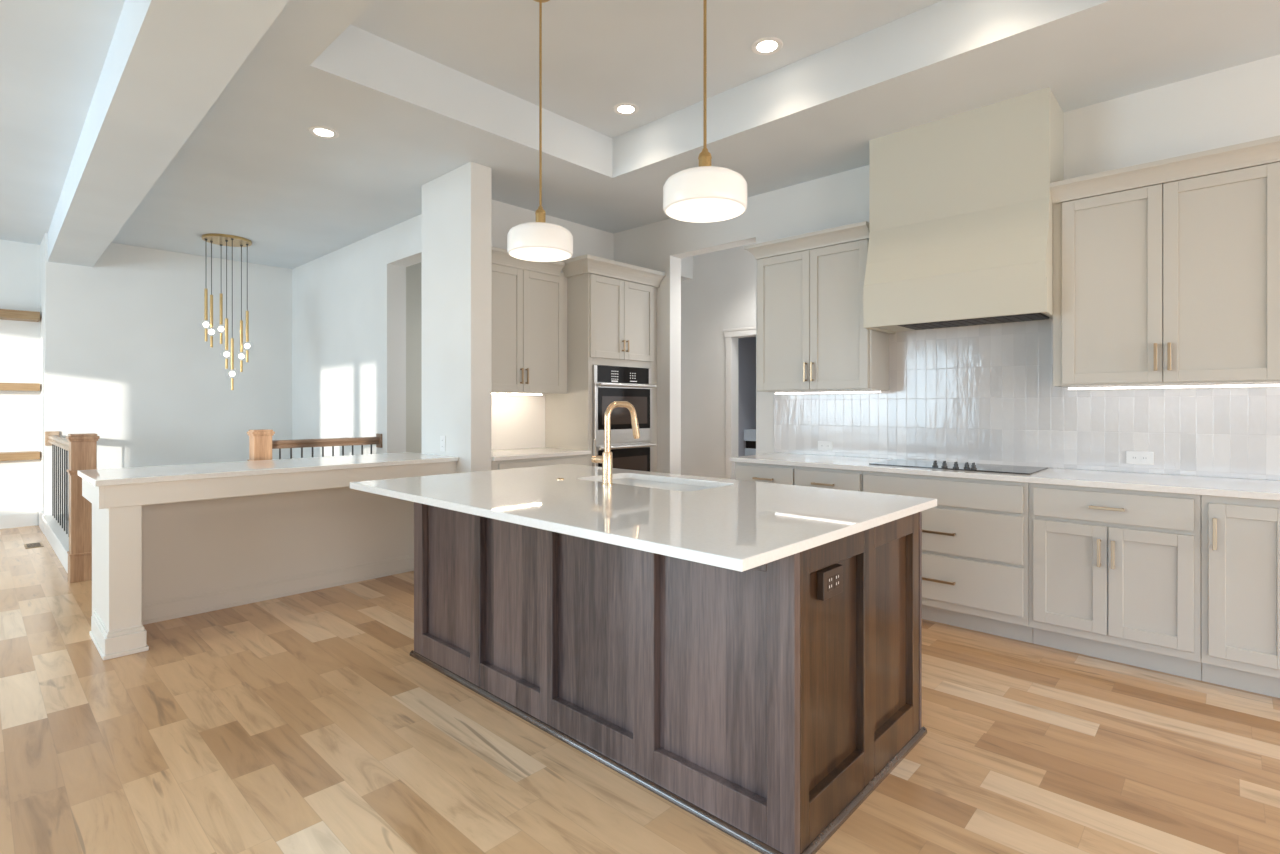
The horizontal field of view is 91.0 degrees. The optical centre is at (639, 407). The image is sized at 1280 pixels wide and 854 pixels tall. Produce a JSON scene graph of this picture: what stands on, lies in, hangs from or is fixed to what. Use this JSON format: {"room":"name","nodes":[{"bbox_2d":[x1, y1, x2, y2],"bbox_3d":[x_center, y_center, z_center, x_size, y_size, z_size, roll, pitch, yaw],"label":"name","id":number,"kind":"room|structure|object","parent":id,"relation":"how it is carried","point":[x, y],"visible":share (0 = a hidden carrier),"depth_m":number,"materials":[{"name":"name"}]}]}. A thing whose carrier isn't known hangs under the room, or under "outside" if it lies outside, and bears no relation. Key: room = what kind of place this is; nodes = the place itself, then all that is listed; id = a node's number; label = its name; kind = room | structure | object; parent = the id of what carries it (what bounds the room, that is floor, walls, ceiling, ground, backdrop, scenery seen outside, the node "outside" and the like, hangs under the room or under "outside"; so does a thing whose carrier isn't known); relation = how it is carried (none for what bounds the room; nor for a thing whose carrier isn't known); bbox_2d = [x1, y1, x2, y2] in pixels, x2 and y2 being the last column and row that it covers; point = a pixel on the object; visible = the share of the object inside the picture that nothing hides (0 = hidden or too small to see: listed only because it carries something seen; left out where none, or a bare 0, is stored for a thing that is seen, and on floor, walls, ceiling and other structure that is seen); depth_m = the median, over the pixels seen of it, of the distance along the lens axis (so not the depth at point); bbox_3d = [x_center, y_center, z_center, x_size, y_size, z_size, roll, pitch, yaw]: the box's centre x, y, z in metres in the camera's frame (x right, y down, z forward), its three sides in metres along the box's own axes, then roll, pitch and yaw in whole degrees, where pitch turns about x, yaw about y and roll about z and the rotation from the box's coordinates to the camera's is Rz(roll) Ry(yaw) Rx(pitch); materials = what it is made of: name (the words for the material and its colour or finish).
{"room":"kitchen","nodes":[
{"label":"kitchen","id":0,"kind":"room"},
{"bbox_2d":[0,239,39,514],"bbox_3d":[-8.254,-0.243,5.101,0.120,3.048,5.150,0,0,43],"label":"wall niche","id":1,"kind":"object","parent":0,"point":[19,261],"depth_m":6.73,"materials":[{"name":"paint"}]},
{"bbox_2d":[0,309,39,321],"bbox_3d":[-7.275,-0.967,5.873,0.249,0.085,2.415,0,0,43],"label":"floating shelf","id":2,"kind":"object","parent":1,"relation":"attached to","point":[5,314],"visible":1,"depth_m":6.57,"materials":[{"name":"brown wood"}]},
{"bbox_2d":[0,451,39,460],"bbox_3d":[-7.275,0.514,5.873,0.249,0.078,2.415,0,0,43],"label":"floating shelf","id":3,"kind":"object","parent":1,"relation":"attached to","point":[23,455],"visible":1,"depth_m":6.57,"materials":[{"name":"brown wood"}]},
{"bbox_2d":[0,383,39,390],"bbox_3d":[-7.275,-0.212,5.873,0.249,0.077,2.415,0,0,43],"label":"floating shelf","id":4,"kind":"object","parent":1,"relation":"attached to","point":[3,386],"visible":1,"depth_m":6.57,"materials":[{"name":"brown wood"}]},
{"bbox_2d":[40,233,291,517],"bbox_3d":[-5.424,1.057,7.526,0.691,5.648,2.498,0,0,43],"label":"wall","id":5,"kind":"structure","parent":0,"point":[126,359],"depth_m":7.04,"materials":[{"name":"paint"}]},
{"bbox_2d":[0,512,37,528],"bbox_3d":[-8.252,1.211,5.004,0.015,0.140,5.010,0,0,43],"label":"baseboard","id":6,"kind":"structure","parent":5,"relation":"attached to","point":[25,519],"depth_m":6.72,"materials":[{"name":"paint"}]},
{"bbox_2d":[38,508,44,533],"bbox_3d":[-6.275,1.186,6.601,0.696,0.190,0.015,0,0,43],"label":"baseboard","id":7,"kind":"structure","parent":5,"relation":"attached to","point":[40,512],"depth_m":6.62,"materials":[{"name":"paint"}]},
{"bbox_2d":[48,0,288,266],"bbox_3d":[-1.175,-1.623,1.948,13.146,0.288,0.350,0,0,44],"label":"ceiling beam","id":8,"kind":"structure","parent":5,"relation":"attached to","point":[167,62],"depth_m":3.08,"materials":[{"name":"paint"}]},
{"bbox_2d":[292,214,421,457],"bbox_3d":[-2.970,-0.243,6.670,4.059,3.048,0.388,0,0,43],"label":"wall","id":9,"kind":"structure","parent":0,"point":[349,302],"depth_m":6.79,"materials":[{"name":"paint"}]},
{"bbox_2d":[406,262,421,452],"bbox_3d":[0.423,-0.243,6.408,5.150,3.048,3.872,0,0,43],"label":"wall","id":10,"kind":"structure","parent":0,"point":[413,272],"depth_m":6.93,"materials":[{"name":"paint"}]},
{"bbox_2d":[422,161,491,472],"bbox_3d":[-1.418,-0.243,4.829,0.724,3.048,0.175,0,0,43],"label":"wall","id":11,"kind":"structure","parent":0,"point":[457,204],"depth_m":4.64,"materials":[{"name":"paint"}]},
{"bbox_2d":[440,435,445,451],"bbox_3d":[-1.497,0.276,4.777,0.072,0.120,0.008,0,0,43],"label":"outlet plate","id":12,"kind":"object","parent":11,"relation":"attached to","point":[442,438],"visible":1,"depth_m":4.77,"materials":[{"name":"white plastic"}]},
{"bbox_2d":[492,200,613,449],"bbox_3d":[-0.942,-0.243,5.771,0.130,3.048,1.850,0,0,43],"label":"wall","id":13,"kind":"structure","parent":0,"point":[518,421],"depth_m":5.58,"materials":[{"name":"white paint"}]},
{"bbox_2d":[492,247,566,393],"bbox_3d":[-1.052,-0.680,5.266,0.417,1.122,0.964,0,0,43],"label":"upper cabinet","id":14,"kind":"object","parent":13,"relation":"attached to","point":[529,298],"visible":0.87,"depth_m":5.21,"materials":[{"name":"paint"}]},
{"bbox_2d":[492,393,541,394],"bbox_3d":[-1.109,-0.112,5.235,0.020,0.013,0.720,0,0,43],"label":"led light","id":15,"kind":"object","parent":14,"relation":"attached to","point":[492,393],"visible":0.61,"depth_m":5.31,"materials":[{"name":"white plastic"}]},
{"bbox_2d":[0,525,1279,853],"bbox_3d":[-1.039,1.331,2.620,14.100,0.100,11.400,0,0,43],"label":"floor","id":16,"kind":"structure","parent":0,"point":[307,722],"depth_m":2.30,"materials":[{"name":"brown wood"}]},
{"bbox_2d":[24,542,43,548],"bbox_3d":[-5.613,1.279,5.826,0.260,0.005,0.120,0,0,43],"label":"floor vent","id":17,"kind":"object","parent":16,"relation":"in","point":[38,544],"visible":1,"depth_m":5.81,"materials":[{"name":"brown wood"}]},
{"bbox_2d":[42,431,68,572],"bbox_3d":[-5.098,0.763,5.576,2.450,1.035,0.150,0,0,43],"label":"stair railing","id":18,"kind":"object","parent":16,"relation":"on","point":[56,526],"visible":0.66,"depth_m":5.70,"materials":[{"name":"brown wood"}]},
{"bbox_2d":[66,433,99,582],"bbox_3d":[-4.151,0.740,4.688,0.174,1.082,0.174,0,0,43],"label":"newel post","id":19,"kind":"object","parent":16,"relation":"on","point":[82,447],"visible":0.66,"depth_m":4.63,"materials":[{"name":"brown wood"}]},
{"bbox_2d":[247,429,274,460],"bbox_3d":[-3.346,0.740,5.554,0.174,1.082,0.174,0,0,43],"label":"newel post","id":20,"kind":"object","parent":16,"relation":"on","point":[260,441],"visible":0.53,"depth_m":5.51,"materials":[{"name":"brown wood"}]},
{"bbox_2d":[82,461,455,659],"bbox_3d":[-2.291,0.840,4.144,0.708,0.883,2.014,0,0,43],"label":"breakfast bar","id":21,"kind":"object","parent":16,"relation":"on","point":[162,551],"visible":0.84,"depth_m":3.98,"materials":[{"name":"paint"}]},
{"bbox_2d":[77,452,458,485],"bbox_3d":[-2.304,0.382,4.145,0.758,0.030,2.031,0,0,43],"label":"countertop","id":22,"kind":"structure","parent":21,"relation":"on","point":[148,474],"depth_m":3.87,"materials":[{"name":"white stone"}]},
{"bbox_2d":[272,433,381,458],"bbox_3d":[-2.956,0.773,5.970,0.150,1.015,0.995,0,0,43],"label":"stair railing","id":23,"kind":"object","parent":16,"relation":"on","point":[299,443],"visible":0.29,"depth_m":5.94,"materials":[{"name":"brown wood"}]},
{"bbox_2d":[492,454,588,469],"bbox_3d":[-0.961,0.840,5.181,0.647,0.882,0.960,0,0,43],"label":"base cabinet","id":24,"kind":"object","parent":16,"relation":"on","point":[573,459],"visible":0.07,"depth_m":4.96,"materials":[{"name":"paint"}]},
{"bbox_2d":[492,447,590,460],"bbox_3d":[-0.969,0.382,5.190,0.624,0.030,0.964,0,0,43],"label":"countertop","id":25,"kind":"structure","parent":24,"relation":"on","point":[527,453],"depth_m":5.09,"materials":[{"name":"white stone"}]},
{"bbox_2d":[545,254,665,471],"bbox_3d":[-0.351,0.008,5.803,0.699,2.545,0.991,0,0,43],"label":"tall cabinet","id":26,"kind":"object","parent":16,"relation":"on","point":[612,305],"visible":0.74,"depth_m":5.53,"materials":[{"name":"paint"}]},
{"bbox_2d":[593,365,656,471],"bbox_3d":[-0.311,0.278,5.805,0.614,1.277,0.728,0,0,43],"label":"double oven","id":27,"kind":"object","parent":26,"relation":"in","point":[632,385],"visible":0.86,"depth_m":5.62,"materials":[{"name":"silver metal"}]},
{"bbox_2d":[410,502,926,853],"bbox_3d":[-0.030,0.839,2.862,2.224,0.884,1.023,0,0,43],"label":"kitchen island","id":28,"kind":"object","parent":16,"relation":"on","point":[767,703],"visible":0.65,"depth_m":2.13,"materials":[{"name":"brown wood"}]},
{"bbox_2d":[350,464,936,571],"bbox_3d":[-0.113,0.382,2.798,2.281,0.030,1.385,0,0,43],"label":"island countertop","id":29,"kind":"structure","parent":28,"relation":"on","point":[737,525],"depth_m":2.33,"materials":[{"name":"white stone"}]},
{"bbox_2d":[591,401,639,485],"bbox_3d":[-0.117,0.169,3.050,0.120,0.396,0.263,0,0,43],"label":"faucet","id":30,"kind":"object","parent":29,"relation":"on","point":[605,459],"visible":1,"depth_m":2.96,"materials":[{"name":"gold metal"}]},
{"bbox_2d":[597,478,714,490],"bbox_3d":[0.062,0.525,3.126,0.787,0.255,0.427,0,0,43],"label":"sink","id":31,"kind":"object","parent":29,"relation":"in","point":[625,481],"visible":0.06,"depth_m":3.37,"materials":[{"name":"white"}]},
{"bbox_2d":[817,564,842,600],"bbox_3d":[0.586,0.538,1.940,0.023,0.085,0.128,0,0,43],"label":"outlet","id":32,"kind":"object","parent":28,"relation":"attached to","point":[829,578],"depth_m":1.92,"materials":[{"name":"brown plastic"}]},
{"bbox_2d":[828,576,832,591],"bbox_3d":[0.579,0.538,1.915,0.002,0.042,0.032,0,0,43],"label":"socket","id":33,"kind":"object","parent":28,"relation":"attached to","point":[830,578],"depth_m":1.91,"materials":[{"name":"brown plastic"}]},
{"bbox_2d":[835,573,839,588],"bbox_3d":[0.611,0.538,1.948,0.002,0.042,0.032,0,0,43],"label":"socket","id":34,"kind":"object","parent":28,"relation":"attached to","point":[837,575],"depth_m":1.95,"materials":[{"name":"brown plastic"}]},
{"bbox_2d":[744,429,755,455],"bbox_3d":[1.750,0.771,7.195,0.990,1.020,0.530,0,0,43],"label":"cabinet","id":35,"kind":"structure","parent":16,"relation":"on","point":[749,434],"depth_m":7.30,"materials":[{"name":"blue paint"}]},
{"bbox_2d":[744,429,755,440],"bbox_3d":[1.750,0.326,7.195,0.990,0.130,0.530,0,0,43],"label":"countertop","id":36,"kind":"structure","parent":35,"relation":"on","point":[749,434],"depth_m":7.28,"materials":[{"name":"blue paint"}]},
{"bbox_2d":[735,462,794,484],"bbox_3d":[1.070,0.840,4.662,0.491,0.882,0.674,0,0,43],"label":"drawer","id":37,"kind":"object","parent":16,"relation":"on","point":[767,473],"visible":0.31,"depth_m":4.42,"materials":[{"name":"paint"}]},
{"bbox_2d":[794,466,862,491],"bbox_3d":[1.423,0.840,4.332,0.472,0.882,0.674,0,0,43],"label":"drawer","id":38,"kind":"object","parent":16,"relation":"on","point":[852,480],"visible":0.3,"depth_m":4.09,"materials":[{"name":"paint"}]},
{"bbox_2d":[863,471,1032,642],"bbox_3d":[1.927,0.840,3.859,0.906,0.882,0.674,0,0,43],"label":"base cabinet","id":39,"kind":"object","parent":16,"relation":"on","point":[975,540],"visible":0.46,"depth_m":3.51,"materials":[{"name":"paint"}]},
{"bbox_2d":[1029,483,1201,680],"bbox_3d":[2.507,0.840,3.315,0.681,0.882,0.674,0,0,43],"label":"base cabinet","id":40,"kind":"object","parent":16,"relation":"on","point":[1115,574],"visible":0.98,"depth_m":3.07,"materials":[{"name":"paint"}]},
{"bbox_2d":[1201,495,1279,697],"bbox_3d":[3.091,0.840,2.768,0.915,0.882,0.674,0,0,43],"label":"base cabinet","id":41,"kind":"object","parent":16,"relation":"on","point":[1240,537],"visible":0.96,"depth_m":2.79,"materials":[{"name":"paint"}]},
{"bbox_2d":[730,453,1279,500],"bbox_3d":[2.206,0.382,3.608,3.618,0.030,0.674,0,0,43],"label":"countertop","id":42,"kind":"structure","parent":41,"relation":"on","point":[1181,484],"depth_m":3.30,"materials":[{"name":"white stone"}]},
{"bbox_2d":[869,459,1047,474],"bbox_3d":[1.954,0.345,3.898,0.894,0.042,0.470,0,0,43],"label":"cooktop","id":43,"kind":"object","parent":42,"relation":"in","point":[935,464],"visible":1,"depth_m":3.79,"materials":[{"name":"black glass"}]},
{"bbox_2d":[0,0,1279,268],"bbox_3d":[-1.039,-1.970,2.620,14.100,0.405,11.400,0,0,43],"label":"ceiling","id":44,"kind":"structure","parent":0,"point":[414,92],"depth_m":3.72,"materials":[{"name":"paint"}]},
{"bbox_2d":[202,233,251,389],"bbox_3d":[-4.344,-0.971,6.624,0.443,1.592,0.443,0,0,2],"label":"chandelier","id":45,"kind":"object","parent":44,"relation":"hanging from","point":[226,240],"visible":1,"depth_m":6.59,"materials":[{"name":"gold metal"}]},
{"bbox_2d":[308,126,338,138],"bbox_3d":[-2.033,-1.764,4.045,0.180,0.006,0.180,0,0,43],"label":"recessed light","id":46,"kind":"object","parent":44,"relation":"in","point":[319,131],"visible":1,"depth_m":4.04,"materials":[{"name":"white plastic"}]},
{"bbox_2d":[507,0,572,261],"bbox_3d":[-0.500,-1.415,3.163,0.326,1.315,0.326,0,0,43],"label":"pendant light","id":47,"kind":"object","parent":44,"relation":"hanging from","point":[539,240],"visible":1,"depth_m":3.08,"materials":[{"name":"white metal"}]},
{"bbox_2d":[535,206,545,222],"bbox_3d":[-0.500,-0.959,3.163,0.054,0.100,0.054,0,0,43],"label":"socket","id":48,"kind":"object","parent":47,"relation":"attached to","point":[540,214],"depth_m":3.14,"materials":[{"name":"gold metal"}]},
{"bbox_2d":[510,247,570,261],"bbox_3d":[-0.500,-0.761,3.163,0.304,0.008,0.304,0,0,43],"label":"diffuser","id":49,"kind":"object","parent":47,"relation":"attached to","point":[537,254],"depth_m":3.12,"materials":[{"name":"white glass"}]},
{"bbox_2d":[613,103,638,114],"bbox_3d":[-0.097,-2.069,4.373,0.180,0.006,0.180,0,0,43],"label":"recessed light","id":50,"kind":"object","parent":44,"relation":"in","point":[626,108],"visible":1,"depth_m":4.37,"materials":[{"name":"white plastic"}]},
{"bbox_2d":[663,0,746,222],"bbox_3d":[0.254,-1.415,2.456,0.326,1.315,0.326,0,0,43],"label":"pendant light","id":51,"kind":"object","parent":44,"relation":"hanging from","point":[704,193],"visible":1,"depth_m":2.36,"materials":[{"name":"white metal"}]},
{"bbox_2d":[698,148,711,166],"bbox_3d":[0.254,-0.959,2.456,0.054,0.100,0.054,0,0,43],"label":"socket","id":52,"kind":"object","parent":51,"relation":"attached to","point":[704,158],"depth_m":2.43,"materials":[{"name":"gold metal"}]},
{"bbox_2d":[666,198,743,221],"bbox_3d":[0.254,-0.761,2.456,0.304,0.008,0.304,0,0,43],"label":"diffuser","id":53,"kind":"object","parent":51,"relation":"attached to","point":[682,209],"depth_m":2.42,"materials":[{"name":"white glass"}]},
{"bbox_2d":[751,37,782,54],"bbox_3d":[0.729,-2.069,3.610,0.180,0.006,0.180,0,0,43],"label":"recessed light","id":54,"kind":"object","parent":44,"relation":"in","point":[767,47],"visible":1,"depth_m":3.60,"materials":[{"name":"white plastic"}]},
{"bbox_2d":[681,243,755,479],"bbox_3d":[0.980,-0.243,6.929,5.050,3.048,2.150,0,0,43],"label":"wall","id":55,"kind":"structure","parent":0,"point":[720,295],"depth_m":7.12,"materials":[{"name":"paint"}]},
{"bbox_2d":[681,256,692,280],"bbox_3d":[0.136,-1.628,7.344,0.750,0.278,0.600,0,0,43],"label":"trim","id":56,"kind":"structure","parent":55,"relation":"attached to","point":[686,263],"depth_m":7.23,"materials":[{"name":"paint"}]},
{"bbox_2d":[723,326,755,478],"bbox_3d":[1.315,0.211,6.628,1.050,2.140,0.032,0,0,43],"label":"door frame","id":57,"kind":"structure","parent":55,"relation":"in","point":[747,331],"depth_m":6.93,"materials":[{"name":"paint"}]},
{"bbox_2d":[738,337,755,456],"bbox_3d":[1.671,-0.243,7.118,3.300,3.048,0.930,0,0,43],"label":"wall","id":58,"kind":"structure","parent":0,"point":[746,346],"depth_m":7.40,"materials":[{"name":"grey paint"}]},
{"bbox_2d":[614,54,1279,480],"bbox_3d":[3.053,-0.243,3.402,9.200,3.048,0.160,0,0,43],"label":"wall","id":59,"kind":"structure","parent":0,"point":[1238,104],"depth_m":4.65,"materials":[{"name":"paint"}]},
{"bbox_2d":[744,221,888,391],"bbox_3d":[1.289,-0.679,4.661,0.960,1.119,0.395,0,0,43],"label":"upper cabinet","id":60,"kind":"object","parent":59,"relation":"attached to","point":[811,334],"visible":0.98,"depth_m":4.50,"materials":[{"name":"paint"}]},
{"bbox_2d":[775,390,880,393],"bbox_3d":[1.374,-0.110,4.682,0.840,0.017,0.020,0,0,43],"label":"led light","id":61,"kind":"object","parent":60,"relation":"attached to","point":[866,391],"visible":1,"depth_m":4.65,"materials":[{"name":"white plastic"}]},
{"bbox_2d":[863,87,1063,333],"bbox_3d":[1.999,-1.141,3.933,1.021,1.251,0.503,0,0,43],"label":"range hood","id":62,"kind":"object","parent":59,"relation":"attached to","point":[961,206],"visible":0.93,"depth_m":3.74,"materials":[{"name":"paint"}]},
{"bbox_2d":[774,319,1279,479],"bbox_3d":[2.427,-0.086,3.873,3.658,0.905,0.010,0,0,43],"label":"wall tile","id":63,"kind":"structure","parent":59,"relation":"attached to","point":[979,394],"depth_m":3.93,"materials":[{"name":"white tile"}]},
{"bbox_2d":[818,441,832,450],"bbox_3d":[1.414,0.296,4.809,0.120,0.072,0.008,0,0,43],"label":"outlet plate","id":64,"kind":"object","parent":63,"relation":"attached to","point":[822,445],"visible":1,"depth_m":4.80,"materials":[{"name":"white plastic"}]},
{"bbox_2d":[1126,451,1152,464],"bbox_3d":[2.792,0.284,3.517,0.120,0.072,0.008,0,0,43],"label":"outlet plate","id":65,"kind":"object","parent":63,"relation":"attached to","point":[1132,457],"visible":1,"depth_m":3.52,"materials":[{"name":"white plastic"}]},
{"bbox_2d":[1131,455,1137,460],"bbox_3d":[2.774,0.284,3.531,0.028,0.032,0.002,0,0,43],"label":"receptacle","id":66,"kind":"object","parent":65,"relation":"attached to","point":[1133,457],"depth_m":3.53,"materials":[{"name":"grey plastic"}]},
{"bbox_2d":[1142,455,1147,460],"bbox_3d":[2.807,0.284,3.499,0.028,0.032,0.002,0,0,43],"label":"receptacle","id":67,"kind":"object","parent":65,"relation":"attached to","point":[1144,457],"depth_m":3.50,"materials":[{"name":"grey plastic"}]},
{"bbox_2d":[1050,135,1279,386],"bbox_3d":[2.736,-0.679,3.303,0.928,1.119,0.395,0,0,43],"label":"upper cabinet","id":68,"kind":"object","parent":59,"relation":"attached to","point":[1166,271],"visible":1,"depth_m":3.17,"materials":[{"name":"paint"}]},
{"bbox_2d":[1068,383,1279,389],"bbox_3d":[2.799,-0.110,3.346,0.875,0.017,0.020,0,0,43],"label":"led light","id":69,"kind":"object","parent":68,"relation":"attached to","point":[1243,384],"visible":0.94,"depth_m":3.30,"materials":[{"name":"white plastic"}]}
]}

